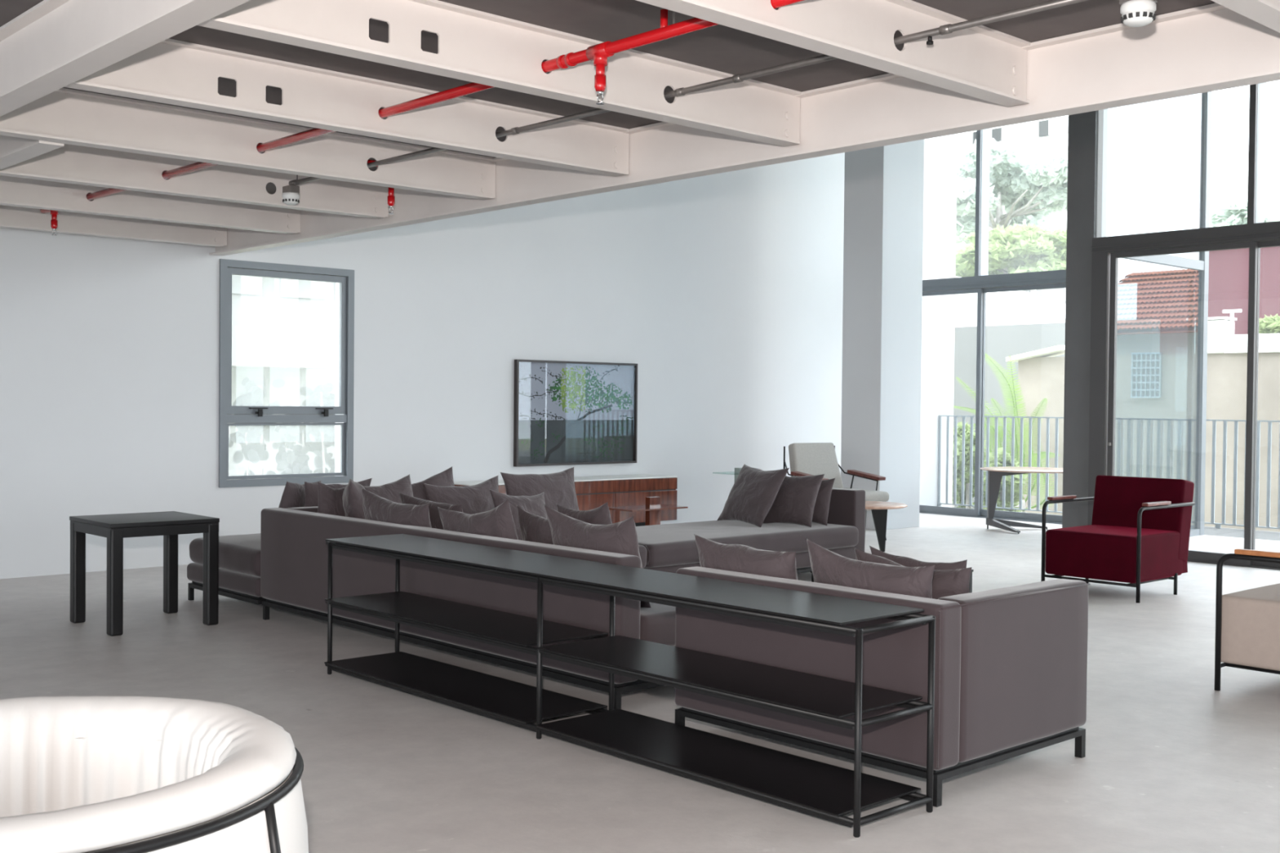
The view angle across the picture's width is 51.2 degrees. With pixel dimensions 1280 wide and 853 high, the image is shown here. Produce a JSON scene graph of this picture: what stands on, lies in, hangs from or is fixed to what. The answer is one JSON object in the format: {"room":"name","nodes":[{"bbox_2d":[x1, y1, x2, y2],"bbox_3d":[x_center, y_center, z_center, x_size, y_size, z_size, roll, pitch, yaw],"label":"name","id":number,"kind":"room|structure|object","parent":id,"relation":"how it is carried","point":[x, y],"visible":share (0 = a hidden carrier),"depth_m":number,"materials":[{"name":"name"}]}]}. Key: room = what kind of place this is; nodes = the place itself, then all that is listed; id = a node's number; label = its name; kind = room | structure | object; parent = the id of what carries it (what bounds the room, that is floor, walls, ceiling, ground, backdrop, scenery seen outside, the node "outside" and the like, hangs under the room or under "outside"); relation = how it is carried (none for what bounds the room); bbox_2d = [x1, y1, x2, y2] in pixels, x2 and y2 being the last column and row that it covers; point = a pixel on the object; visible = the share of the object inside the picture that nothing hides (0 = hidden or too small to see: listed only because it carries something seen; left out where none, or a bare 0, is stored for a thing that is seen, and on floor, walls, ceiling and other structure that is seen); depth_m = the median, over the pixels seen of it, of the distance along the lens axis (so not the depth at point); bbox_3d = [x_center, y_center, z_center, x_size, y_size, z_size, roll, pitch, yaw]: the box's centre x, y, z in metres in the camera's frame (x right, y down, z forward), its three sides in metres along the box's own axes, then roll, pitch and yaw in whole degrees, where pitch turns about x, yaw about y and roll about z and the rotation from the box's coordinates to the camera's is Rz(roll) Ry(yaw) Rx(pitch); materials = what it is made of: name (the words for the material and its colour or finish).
{"room":"living room","nodes":[
{"label":"living room","id":0,"kind":"room"},
{"bbox_2d":[0,133,957,578],"bbox_3d":[-3.002,-1.847,12.065,19.950,6.400,0.260,0,1,-43],"label":"wall","id":1,"kind":"structure","parent":0,"point":[724,291],"depth_m":13.18,"materials":[{"name":"white paint"}]},
{"bbox_2d":[218,258,354,488],"bbox_3d":[-3.115,-0.456,11.821,1.293,1.951,0.100,0,1,-43],"label":"window","id":2,"kind":"structure","parent":1,"relation":"in","point":[345,277],"depth_m":11.82,"materials":[{"name":"grey metal"}]},
{"bbox_2d":[513,359,637,466],"bbox_3d":[-0.654,-0.141,14.061,1.652,1.086,0.051,0,1,-43],"label":"television","id":3,"kind":"object","parent":1,"relation":"attached to","point":[566,412],"visible":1,"depth_m":14.04,"materials":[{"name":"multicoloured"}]},
{"bbox_2d":[208,2,1279,255],"bbox_3d":[2.082,-1.439,5.161,0.115,0.301,16.787,0,1,-43],"label":"ceiling beam","id":4,"kind":"structure","parent":1,"relation":"attached to","point":[1213,46],"depth_m":6.09,"materials":[{"name":"white paint"}]},
{"bbox_2d":[919,288,983,516],"bbox_3d":[3.791,-0.314,17.218,0.045,2.853,1.400,0,1,-43],"label":"door","id":5,"kind":"structure","parent":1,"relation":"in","point":[927,508],"depth_m":16.72,"materials":[{"name":"grey metal"}]},
{"bbox_2d":[919,511,1062,524],"bbox_3d":[4.718,1.145,16.262,0.140,0.012,4.120,0,1,-43],"label":"trim","id":6,"kind":"structure","parent":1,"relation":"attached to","point":[919,512],"depth_m":16.45,"materials":[{"name":"grey metal"}]},
{"bbox_2d":[980,283,1066,522],"bbox_3d":[4.756,-0.287,16.251,0.045,2.853,1.430,0,1,-43],"label":"door","id":7,"kind":"structure","parent":6,"relation":"on","point":[997,513],"depth_m":16.57,"materials":[{"name":"grey metal"}]},
{"bbox_2d":[1117,274,1195,528],"bbox_3d":[5.630,-0.260,15.221,0.045,2.853,1.370,0,1,-43],"label":"door","id":8,"kind":"structure","parent":6,"relation":"on","point":[1192,277],"depth_m":14.72,"materials":[{"name":"grey metal"}]},
{"bbox_2d":[0,0,1215,200],"bbox_3d":[-1.231,-1.619,2.088,9.035,0.102,16.802,0,1,-43],"label":"ceiling","id":9,"kind":"structure","parent":0,"point":[719,47],"depth_m":5.62,"materials":[{"name":"grey paint"}]},
{"bbox_2d":[0,134,63,169],"bbox_3d":[-3.301,-1.544,7.042,0.120,0.261,1.230,0,1,-43],"label":"ceiling beam","id":10,"kind":"structure","parent":9,"relation":"attached to","point":[13,150],"depth_m":6.95,"materials":[{"name":"white paint"}]},
{"bbox_2d":[0,204,226,247],"bbox_3d":[-6.763,-1.602,8.101,9.002,0.253,0.100,0,1,-43],"label":"ceiling beam","id":11,"kind":"structure","parent":9,"relation":"attached to","point":[11,216],"depth_m":10.50,"materials":[{"name":"white paint"}]},
{"bbox_2d":[0,0,249,116],"bbox_3d":[1.117,-1.390,1.508,0.125,0.286,12.720,0,1,-43],"label":"ceiling beam","id":12,"kind":"structure","parent":9,"relation":"attached to","point":[53,45],"depth_m":5.00,"materials":[{"name":"white paint"}]},
{"bbox_2d":[0,175,300,234],"bbox_3d":[-5.917,-1.577,7.181,9.002,0.253,0.100,0,1,-43],"label":"ceiling beam","id":13,"kind":"structure","parent":9,"relation":"attached to","point":[14,191],"depth_m":9.42,"materials":[{"name":"white paint"}]},
{"bbox_2d":[0,143,388,218],"bbox_3d":[-5.070,-1.552,6.262,9.002,0.253,0.100,0,1,-43],"label":"ceiling beam","id":14,"kind":"structure","parent":9,"relation":"attached to","point":[68,163],"depth_m":8.35,"materials":[{"name":"white paint"}]},
{"bbox_2d":[0,88,495,199],"bbox_3d":[-4.223,-1.528,5.343,9.002,0.253,0.100,0,1,-43],"label":"ceiling beam","id":15,"kind":"structure","parent":9,"relation":"attached to","point":[64,115],"depth_m":7.20,"materials":[{"name":"white paint"}]},
{"bbox_2d":[64,38,629,176],"bbox_3d":[-1.203,-1.518,6.426,3.092,0.253,0.100,0,1,-43],"label":"ceiling beam","id":16,"kind":"structure","parent":9,"relation":"attached to","point":[170,71],"depth_m":6.26,"materials":[{"name":"white paint"}]},
{"bbox_2d":[40,0,804,235],"bbox_3d":[-0.529,-1.465,6.442,1.149,0.348,10.250,0,1,-43],"label":"pipe","id":17,"kind":"object","parent":9,"relation":"hanging from","point":[598,53],"visible":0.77,"depth_m":5.42,"materials":[{"name":"red metal"}]},
{"bbox_2d":[197,0,801,146],"bbox_3d":[-0.356,-1.494,5.506,3.092,0.253,0.100,0,1,-43],"label":"ceiling beam","id":18,"kind":"structure","parent":9,"relation":"attached to","point":[475,46],"depth_m":5.36,"materials":[{"name":"white paint"}]},
{"bbox_2d":[288,0,1086,185],"bbox_3d":[0.246,-1.529,5.829,0.036,0.182,7.300,0,1,-43],"label":"conduit","id":19,"kind":"object","parent":9,"relation":"attached to","point":[946,28],"visible":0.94,"depth_m":5.49,"materials":[{"name":"black metal"}]},
{"bbox_2d":[282,184,299,204],"bbox_3d":[-2.227,-1.476,8.516,0.110,0.116,0.110,0,1,-43],"label":"smoke detector","id":20,"kind":"object","parent":19,"relation":"attached to","point":[291,193],"visible":1,"depth_m":8.48,"materials":[{"name":"white plastic"}]},
{"bbox_2d":[1119,0,1157,26],"bbox_3d":[1.620,-1.363,4.339,0.110,0.116,0.110,0,1,-43],"label":"smoke detector","id":21,"kind":"object","parent":19,"relation":"attached to","point":[1135,13],"visible":1,"depth_m":4.30,"materials":[{"name":"white plastic"}]},
{"bbox_2d":[636,0,1031,106],"bbox_3d":[0.491,-1.469,4.587,3.092,0.253,0.100,0,1,-43],"label":"ceiling beam","id":22,"kind":"structure","parent":9,"relation":"attached to","point":[982,62],"depth_m":4.99,"materials":[{"name":"white paint"}]},
{"bbox_2d":[1211,0,1279,32],"bbox_3d":[1.337,-1.444,3.668,3.092,0.253,0.100,0,1,-43],"label":"ceiling beam","id":23,"kind":"structure","parent":9,"relation":"attached to","point":[1265,12],"depth_m":4.25,"materials":[{"name":"white paint"}]},
{"bbox_2d":[0,512,1279,852],"bbox_3d":[2.591,1.444,5.833,19.700,0.250,17.012,0,1,-43],"label":"floor","id":24,"kind":"structure","parent":0,"point":[1173,762],"depth_m":5.50,"materials":[{"name":"concrete"}]},
{"bbox_2d":[69,511,219,636],"bbox_3d":[-3.071,0.892,8.264,0.670,0.660,0.670,0,1,-43],"label":"side table","id":25,"kind":"object","parent":24,"relation":"on","point":[170,524],"visible":1,"depth_m":8.21,"materials":[{"name":"black paint"}]},
{"bbox_2d":[0,696,308,852],"bbox_3d":[-1.142,0.965,2.428,1.069,0.765,1.051,0,1,-43],"label":"armchair","id":26,"kind":"object","parent":24,"relation":"on","point":[78,774],"visible":1,"depth_m":2.62,"materials":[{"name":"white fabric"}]},
{"bbox_2d":[186,533,266,604],"bbox_3d":[-2.393,0.984,9.220,1.085,0.454,1.069,0,1,-43],"label":"sofa","id":27,"kind":"object","parent":24,"relation":"on","point":[239,555],"visible":0.31,"depth_m":8.77,"materials":[{"name":"grey fabric"}]},
{"bbox_2d":[189,533,260,577],"bbox_3d":[-2.389,0.866,9.219,1.080,0.218,1.065,0,1,-43],"label":"seat cushion","id":28,"kind":"object","parent":27,"relation":"on","point":[239,555],"depth_m":8.81,"materials":[{"name":"grey fabric"}]},
{"bbox_2d":[278,480,321,508],"bbox_3d":[-2.327,0.571,9.013,0.178,0.426,0.459,1,1,15],"label":"throw pillow","id":29,"kind":"object","parent":27,"relation":"on","point":[293,495],"visible":0.31,"depth_m":8.85,"materials":[{"name":"grey fabric"}]},
{"bbox_2d":[304,478,372,506],"bbox_3d":[-2.071,0.569,9.071,0.511,0.429,0.184,0,1,-37],"label":"throw pillow","id":30,"kind":"object","parent":27,"relation":"on","point":[311,489],"visible":0.2,"depth_m":8.90,"materials":[{"name":"grey fabric"}]},
{"bbox_2d":[260,506,675,709],"bbox_3d":[-0.862,0.901,7.565,1.073,0.708,3.424,0,1,-43],"label":"sofa","id":31,"kind":"object","parent":24,"relation":"on","point":[294,549],"visible":0.54,"depth_m":7.02,"materials":[{"name":"grey fabric"}]},
{"bbox_2d":[317,481,345,516],"bbox_3d":[-1.946,0.586,8.518,0.134,0.478,0.336,1,1,41],"label":"throw pillow","id":32,"kind":"object","parent":31,"relation":"on","point":[330,500],"visible":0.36,"depth_m":8.46,"materials":[{"name":"grey fabric"}]},
{"bbox_2d":[342,478,365,519],"bbox_3d":[-1.756,0.572,8.409,0.242,0.489,0.460,0,1,-8],"label":"throw pillow","id":33,"kind":"object","parent":31,"relation":"on","point":[352,497],"visible":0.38,"depth_m":8.21,"materials":[{"name":"grey fabric"}]},
{"bbox_2d":[364,474,413,503],"bbox_3d":[-1.613,0.575,8.604,0.188,0.518,0.503,1,1,39],"label":"throw pillow","id":34,"kind":"object","parent":31,"relation":"on","point":[390,491],"visible":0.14,"depth_m":8.61,"materials":[{"name":"grey fabric"}]},
{"bbox_2d":[360,487,431,528],"bbox_3d":[-1.400,0.611,7.756,0.221,0.481,0.766,0,1,-35],"label":"throw pillow","id":35,"kind":"object","parent":31,"relation":"on","point":[375,508],"visible":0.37,"depth_m":7.65,"materials":[{"name":"grey fabric"}]},
{"bbox_2d":[399,492,462,529],"bbox_3d":[-1.224,0.626,8.008,0.198,0.433,0.698,0,1,-38],"label":"throw pillow","id":36,"kind":"object","parent":31,"relation":"on","point":[435,520],"visible":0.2,"depth_m":7.89,"materials":[{"name":"grey fabric"}]},
{"bbox_2d":[411,466,454,500],"bbox_3d":[-1.448,0.572,8.968,0.697,0.595,0.158,0,1,-40],"label":"throw pillow","id":37,"kind":"object","parent":31,"relation":"on","point":[445,478],"visible":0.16,"depth_m":9.01,"materials":[{"name":"grey fabric"}]},
{"bbox_2d":[422,475,498,514],"bbox_3d":[-1.174,0.583,9.081,0.655,0.482,0.202,0,1,-40],"label":"throw pillow","id":38,"kind":"object","parent":31,"relation":"on","point":[475,499],"visible":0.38,"depth_m":9.02,"materials":[{"name":"grey fabric"}]},
{"bbox_2d":[437,498,518,539],"bbox_3d":[-0.840,0.625,7.160,0.219,0.516,0.678,0,1,-36],"label":"throw pillow","id":39,"kind":"object","parent":31,"relation":"on","point":[498,522],"visible":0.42,"depth_m":7.01,"materials":[{"name":"grey fabric"}]},
{"bbox_2d":[516,505,568,544],"bbox_3d":[-0.492,0.641,7.173,0.466,0.421,0.168,2,1,45],"label":"throw pillow","id":40,"kind":"object","parent":31,"relation":"on","point":[533,528],"visible":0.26,"depth_m":7.14,"materials":[{"name":"grey fabric"}]},
{"bbox_2d":[555,502,612,524],"bbox_3d":[-0.276,0.630,7.319,0.491,0.466,0.173,2,1,44],"label":"throw pillow","id":41,"kind":"object","parent":31,"relation":"on","point":[601,515],"visible":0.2,"depth_m":7.19,"materials":[{"name":"grey fabric"}]},
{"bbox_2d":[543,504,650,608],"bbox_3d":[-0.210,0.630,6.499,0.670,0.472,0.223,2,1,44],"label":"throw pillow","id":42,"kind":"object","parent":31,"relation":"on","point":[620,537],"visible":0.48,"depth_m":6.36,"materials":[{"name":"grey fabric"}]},
{"bbox_2d":[640,602,675,646],"bbox_3d":[-0.204,0.929,6.966,0.916,0.197,1.640,0,1,-43],"label":"seat cushion","id":43,"kind":"object","parent":31,"relation":"on","point":[657,623],"depth_m":6.15,"materials":[{"name":"grey fabric"}]},
{"bbox_2d":[453,474,677,526],"bbox_3d":[-0.753,0.842,13.660,2.670,0.609,0.512,0,1,-43],"label":"credenza","id":44,"kind":"object","parent":24,"relation":"on","point":[592,492],"visible":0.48,"depth_m":13.90,"materials":[{"name":"brown wood"}]},
{"bbox_2d":[324,533,935,837],"bbox_3d":[-0.303,0.948,5.688,0.460,0.693,3.412,0,1,-43],"label":"console shelf","id":45,"kind":"object","parent":24,"relation":"on","point":[821,790],"visible":1,"depth_m":5.21,"materials":[{"name":"black metal"}]},
{"bbox_2d":[608,496,688,525],"bbox_3d":[0.056,0.922,12.642,0.720,0.500,0.400,0,1,-43],"label":"side table","id":46,"kind":"object","parent":24,"relation":"on","point":[653,507],"visible":0.62,"depth_m":12.64,"materials":[{"name":"brown wood"}]},
{"bbox_2d":[635,488,865,573],"bbox_3d":[0.141,0.868,9.991,3.665,0.706,1.201,0,1,-43],"label":"sofa","id":47,"kind":"object","parent":24,"relation":"on","point":[667,548],"visible":0.24,"depth_m":10.21,"materials":[{"name":"grey fabric"}]},
{"bbox_2d":[489,488,547,540],"bbox_3d":[-0.780,0.621,8.845,0.203,0.423,0.502,2,1,43],"label":"throw pillow","id":48,"kind":"object","parent":47,"relation":"on","point":[534,504],"visible":0.4,"depth_m":8.81,"materials":[{"name":"grey fabric"}]},
{"bbox_2d":[500,466,578,518],"bbox_3d":[-0.692,0.554,9.576,0.222,0.508,0.667,1,1,42],"label":"throw pillow","id":49,"kind":"object","parent":47,"relation":"on","point":[558,488],"visible":0.43,"depth_m":9.54,"materials":[{"name":"grey fabric"}]},
{"bbox_2d":[638,544,646,568],"bbox_3d":[-0.720,0.886,9.097,1.179,0.189,1.044,0,1,-43],"label":"seat cushion","id":50,"kind":"object","parent":47,"relation":"on","point":[642,548],"depth_m":9.08,"materials":[{"name":"grey fabric"}]},
{"bbox_2d":[635,520,858,568],"bbox_3d":[0.548,0.876,10.306,2.328,0.192,1.109,0,1,-43],"label":"seat cushion","id":51,"kind":"object","parent":47,"relation":"on","point":[673,545],"depth_m":10.07,"materials":[{"name":"grey fabric"}]},
{"bbox_2d":[716,464,789,527],"bbox_3d":[0.902,0.551,10.747,0.289,0.468,0.679,0,1,-28],"label":"throw pillow","id":52,"kind":"object","parent":47,"relation":"on","point":[753,493],"visible":1,"depth_m":10.61,"materials":[{"name":"grey fabric"}]},
{"bbox_2d":[762,474,824,527],"bbox_3d":[1.223,0.581,10.678,0.474,0.420,0.225,1,1,39],"label":"throw pillow","id":53,"kind":"object","parent":47,"relation":"on","point":[794,502],"visible":0.83,"depth_m":10.59,"materials":[{"name":"grey fabric"}]},
{"bbox_2d":[792,475,835,525],"bbox_3d":[1.374,0.597,10.804,0.433,0.380,0.155,2,1,43],"label":"throw pillow","id":54,"kind":"object","parent":47,"relation":"on","point":[820,513],"visible":0.34,"depth_m":10.68,"materials":[{"name":"grey fabric"}]},
{"bbox_2d":[783,442,888,540],"bbox_3d":[2.055,0.676,13.951,0.900,0.988,0.908,0,1,-35],"label":"armchair","id":55,"kind":"object","parent":24,"relation":"on","point":[817,458],"visible":0.34,"depth_m":14.15,"materials":[{"name":"beige fabric"}]},
{"bbox_2d":[843,488,888,502],"bbox_3d":[2.097,0.719,13.891,0.670,0.130,0.760,0,1,-35],"label":"seat cushion","id":56,"kind":"object","parent":55,"relation":"on","point":[870,495],"depth_m":13.68,"materials":[{"name":"grey fabric"}]},
{"bbox_2d":[675,566,1090,807],"bbox_3d":[0.974,0.957,5.470,1.050,0.707,1.335,0,1,-43],"label":"sofa","id":57,"kind":"object","parent":24,"relation":"on","point":[1011,663],"visible":0.83,"depth_m":4.97,"materials":[{"name":"grey fabric"}]},
{"bbox_2d":[693,533,798,580],"bbox_3d":[0.467,0.680,5.672,0.223,0.408,0.580,0,1,-44],"label":"throw pillow","id":58,"kind":"object","parent":57,"relation":"on","point":[741,558],"visible":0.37,"depth_m":5.57,"materials":[{"name":"grey fabric"}]},
{"bbox_2d":[805,537,934,598],"bbox_3d":[0.905,0.686,5.198,0.212,0.466,0.661,0,1,-35],"label":"throw pillow","id":59,"kind":"object","parent":57,"relation":"on","point":[829,567],"visible":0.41,"depth_m":5.11,"materials":[{"name":"grey fabric"}]},
{"bbox_2d":[853,547,972,599],"bbox_3d":[1.094,0.704,5.320,0.174,0.406,0.580,0,1,-45],"label":"throw pillow","id":60,"kind":"object","parent":57,"relation":"on","point":[945,583],"visible":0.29,"depth_m":5.14,"materials":[{"name":"grey fabric"}]},
{"bbox_2d":[869,546,967,569],"bbox_3d":[1.161,0.705,5.525,0.491,0.390,0.157,2,1,44],"label":"throw pillow","id":61,"kind":"object","parent":57,"relation":"on","point":[904,561],"visible":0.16,"depth_m":5.49,"materials":[{"name":"grey fabric"}]},
{"bbox_2d":[864,501,907,551],"bbox_3d":[2.145,0.962,12.676,0.770,0.458,0.770,0,1,-43],"label":"round table","id":62,"kind":"object","parent":24,"relation":"on","point":[878,508],"visible":0.47,"depth_m":12.68,"materials":[{"name":"brown wood"}]},
{"bbox_2d":[979,466,1062,533],"bbox_3d":[4.385,0.824,14.967,1.130,0.694,1.130,0,1,-43],"label":"round table","id":63,"kind":"object","parent":24,"relation":"on","point":[995,474],"visible":0.84,"depth_m":15.12,"materials":[{"name":"brown wood"}]},
{"bbox_2d":[1040,475,1195,603],"bbox_3d":[3.638,0.823,10.118,0.931,0.858,0.804,0,1,-43],"label":"lounge chair","id":64,"kind":"object","parent":24,"relation":"on","point":[1139,532],"visible":1,"depth_m":9.99,"materials":[{"name":"red fabric"}]},
{"bbox_2d":[1101,91,1211,537],"bbox_3d":[5.331,-1.900,13.841,2.407,6.200,0.091,0,1,-43],"label":"window","id":65,"kind":"structure","parent":24,"relation":"on","point":[1201,264],"depth_m":14.60,"materials":[{"name":"grey metal"}]},
{"bbox_2d":[1186,560,1279,570],"bbox_3d":[8.600,1.326,8.324,0.140,0.012,12.500,0,1,-43],"label":"trim","id":66,"kind":"structure","parent":24,"relation":"on","point":[1253,566],"depth_m":11.78,"materials":[{"name":"grey metal"}]},
{"bbox_2d":[1087,252,1110,524],"bbox_3d":[4.419,-0.225,12.822,0.100,2.870,0.160,0,1,-43],"label":"trim","id":67,"kind":"structure","parent":66,"relation":"on","point":[1100,262],"depth_m":12.78,"materials":[{"name":"grey metal"}]},
{"bbox_2d":[1106,241,1257,565],"bbox_3d":[4.931,-0.213,12.233,0.075,2.853,1.360,0,1,-43],"label":"door","id":68,"kind":"structure","parent":66,"relation":"on","point":[1193,555],"depth_m":11.85,"materials":[{"name":"grey metal"}]},
{"bbox_2d":[1252,240,1279,568],"bbox_3d":[5.878,-0.187,11.308,0.045,2.853,1.395,0,1,-43],"label":"door","id":69,"kind":"structure","parent":66,"relation":"on","point":[1277,242],"depth_m":11.77,"materials":[{"name":"grey metal"}]},
{"bbox_2d":[1214,548,1279,690],"bbox_3d":[3.483,0.885,6.570,0.904,0.858,0.931,0,1,-43],"label":"lounge chair","id":70,"kind":"object","parent":24,"relation":"on","point":[1247,622],"visible":1,"depth_m":6.53,"materials":[{"name":"beige fabric"}]},
{"bbox_2d":[840,139,924,530],"bbox_3d":[2.779,-1.950,15.242,0.760,6.200,0.550,0,1,-43],"label":"column","id":71,"kind":"structure","parent":0,"point":[884,185],"depth_m":15.02,"materials":[{"name":"paint"}]},
{"bbox_2d":[1062,109,1103,528],"bbox_3d":[4.345,-1.895,13.056,0.100,6.200,0.321,0,1,-43],"label":"column","id":72,"kind":"structure","parent":0,"point":[1085,134],"depth_m":13.04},
{"bbox_2d":[951,506,1244,535],"bbox_3d":[5.215,1.280,16.653,1.179,0.238,4.237,0,1,-43],"label":"floor","id":73,"kind":"structure","parent":0,"point":[1208,531],"depth_m":15.33,"materials":[{"name":"grey concrete"}]},
{"bbox_2d":[937,415,1279,528],"bbox_3d":[6.790,0.557,15.659,0.050,1.274,7.830,0,1,-43],"label":"balcony railing","id":74,"kind":"object","parent":73,"relation":"on","point":[1162,420],"visible":0.66,"depth_m":16.53,"materials":[{"name":"grey metal"}]},
{"label":"outside","id":75,"kind":"structure","parent":0,"visible":0},
{"bbox_2d":[1258,313,1279,333],"bbox_3d":[12.082,-1.764,25.271,1.281,0.746,1.353,1,1,13],"label":"bush","id":76,"kind":"object","parent":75,"point":[1271,324],"visible":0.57,"depth_m":25.11,"materials":[{"name":"green plant"}]},
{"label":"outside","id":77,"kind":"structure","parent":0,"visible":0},
{"bbox_2d":[1209,197,1279,226],"bbox_3d":[26.733,-9.053,59.363,3.250,2.445,3.167,1,1,8],"label":"tree","id":78,"kind":"object","parent":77,"point":[1234,212],"visible":0.31,"depth_m":58.80,"materials":[{"name":"green plant"}]},
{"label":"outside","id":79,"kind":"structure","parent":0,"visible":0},
{"bbox_3d":[26.590,2.441,44.956,140.000,0.200,150.000,0,1,-43],"label":"ground","id":80,"kind":"structure","parent":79,"visible":0},
{"bbox_2d":[226,389,265,475],"bbox_3d":[-3.744,1.143,12.554,0.407,2.990,0.372,0,1,-14],"label":"leafy plant","id":81,"kind":"object","parent":80,"relation":"on","point":[246,435],"visible":0.62,"depth_m":12.50,"materials":[{"name":"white plant"}]},
{"bbox_2d":[241,377,284,479],"bbox_3d":[-3.756,1.070,13.183,0.410,3.113,0.317,0,1,-43],"label":"leafy plant","id":82,"kind":"object","parent":80,"relation":"on","point":[250,386],"visible":0.42,"depth_m":13.15,"materials":[{"name":"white plant"}]},
{"bbox_2d":[226,274,335,479],"bbox_3d":[-6.827,-3.976,31.001,28.000,12.500,9.000,0,1,-43],"label":"building","id":83,"kind":"structure","parent":80,"relation":"on","point":[284,329],"depth_m":25.69,"materials":[{"name":"white paint"}]},
{"bbox_2d":[266,425,299,478],"bbox_3d":[-3.972,1.269,14.969,0.342,2.646,0.330,1,1,7],"label":"leafy plant","id":84,"kind":"object","parent":80,"relation":"on","point":[284,458],"visible":0.48,"depth_m":14.89,"materials":[{"name":"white plant"}]},
{"bbox_2d":[284,404,320,477],"bbox_3d":[-3.541,1.189,14.036,0.293,2.848,0.413,1,1,12],"label":"leafy plant","id":85,"kind":"object","parent":80,"relation":"on","point":[305,437],"visible":0.6,"depth_m":13.98,"materials":[{"name":"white plant"}]},
{"bbox_2d":[298,382,335,476],"bbox_3d":[-3.486,1.060,14.759,0.561,3.081,0.346,0,1,-43],"label":"leafy plant","id":86,"kind":"object","parent":80,"relation":"on","point":[321,392],"visible":0.55,"depth_m":14.69,"materials":[{"name":"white plant"}]},
{"bbox_2d":[316,394,335,472],"bbox_3d":[-3.689,1.082,15.972,0.552,2.989,0.339,0,1,-43],"label":"leafy plant","id":87,"kind":"object","parent":80,"relation":"on","point":[329,461],"visible":0.11,"depth_m":15.81,"materials":[{"name":"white plant"}]},
{"bbox_2d":[952,431,1002,509],"bbox_3d":[4.758,1.331,19.439,1.052,2.526,0.906,1,1,7],"label":"shrub","id":88,"kind":"object","parent":80,"relation":"on","point":[966,482],"visible":0.38,"depth_m":19.28,"materials":[{"name":"green plant"}]},
{"bbox_2d":[972,446,1027,511],"bbox_3d":[5.457,1.442,20.045,0.991,2.296,0.945,0,1,-43],"label":"shrub","id":89,"kind":"object","parent":80,"relation":"on","point":[1000,451],"visible":0.38,"depth_m":19.84,"materials":[{"name":"green plant"}]},
{"bbox_2d":[953,352,1059,512],"bbox_3d":[6.574,0.611,23.383,0.737,3.858,3.156,0,1,-24],"label":"palm","id":90,"kind":"object","parent":80,"relation":"on","point":[1000,433],"visible":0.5,"depth_m":23.12,"materials":[{"name":"green plant"}]},
{"bbox_2d":[955,222,1066,276],"bbox_3d":[13.600,-2.523,47.278,5.732,9.412,5.956,1,1,35],"label":"round tree","id":91,"kind":"object","parent":80,"relation":"on","point":[1023,248],"visible":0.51,"depth_m":45.55,"materials":[{"name":"green plant"}]},
{"bbox_2d":[955,137,1067,246],"bbox_3d":[14.062,-4.535,52.848,7.267,13.237,7.563,1,1,6],"label":"tree","id":92,"kind":"object","parent":80,"relation":"on","point":[1033,188],"visible":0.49,"depth_m":51.31,"materials":[{"name":"green plant"}]},
{"bbox_2d":[955,275,1137,326],"bbox_3d":[14.802,-1.385,44.441,10.000,7.243,7.019,0,1,-43],"label":"building","id":93,"kind":"structure","parent":80,"relation":"on","point":[1041,306],"depth_m":41.82,"materials":[{"name":"white paint"}]},
{"bbox_2d":[953,319,1159,508],"bbox_3d":[9.552,-0.110,34.208,0.400,4.964,7.569,0,1,-43],"label":"building","id":94,"kind":"structure","parent":80,"relation":"on","point":[1142,336],"depth_m":34.15,"materials":[{"name":"white paint"}]},
{"bbox_2d":[955,93,1199,327],"bbox_3d":[28.482,-18.296,89.757,14.300,39.680,13.339,0,1,-43],"label":"sky","id":95,"kind":"structure","parent":80,"relation":"on","point":[1153,152],"depth_m":84.15,"materials":[{"name":"grey"}]},
{"bbox_2d":[1005,333,1279,532],"bbox_3d":[9.323,0.531,22.505,0.700,4.101,6.794,0,1,-43],"label":"wall","id":96,"kind":"structure","parent":80,"relation":"on","point":[1148,386],"depth_m":22.59,"materials":[{"name":"beige paint"}]},
{"bbox_2d":[1186,316,1236,354],"bbox_3d":[9.552,-1.514,22.314,0.480,0.599,0.640,0,1,-43],"label":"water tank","id":97,"kind":"object","parent":96,"relation":"on","point":[1218,326],"visible":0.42,"depth_m":22.04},
{"bbox_2d":[1136,246,1279,354],"bbox_3d":[19.289,-1.193,36.617,10.400,7.228,7.274,0,1,-43],"label":"building","id":98,"kind":"structure","parent":80,"relation":"on","point":[1166,301],"depth_m":34.14,"materials":[{"name":"ceramic"}]},
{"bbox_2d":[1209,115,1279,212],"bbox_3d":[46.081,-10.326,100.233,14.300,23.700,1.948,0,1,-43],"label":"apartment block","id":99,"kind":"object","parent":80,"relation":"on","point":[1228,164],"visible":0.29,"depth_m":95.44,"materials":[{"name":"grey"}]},
{"bbox_3d":[2.467,-4.975,5.410,19.011,0.200,16.812,0,1,-43],"label":"ceiling","id":100,"kind":"structure","parent":0,"visible":0},
{"bbox_2d":[922,128,1196,292],"bbox_3d":[4.787,-3.383,16.203,0.232,3.330,4.120,0,1,-43],"label":"window","id":101,"kind":"structure","parent":100,"relation":"attached to","point":[981,279],"depth_m":16.67,"materials":[{"name":"grey metal"}]},
{"bbox_2d":[1091,82,1279,253],"bbox_3d":[8.668,-3.203,8.265,0.232,3.330,12.500,0,1,-43],"label":"window","id":102,"kind":"structure","parent":100,"relation":"attached to","point":[1255,229],"depth_m":11.80,"materials":[{"name":"grey metal"}]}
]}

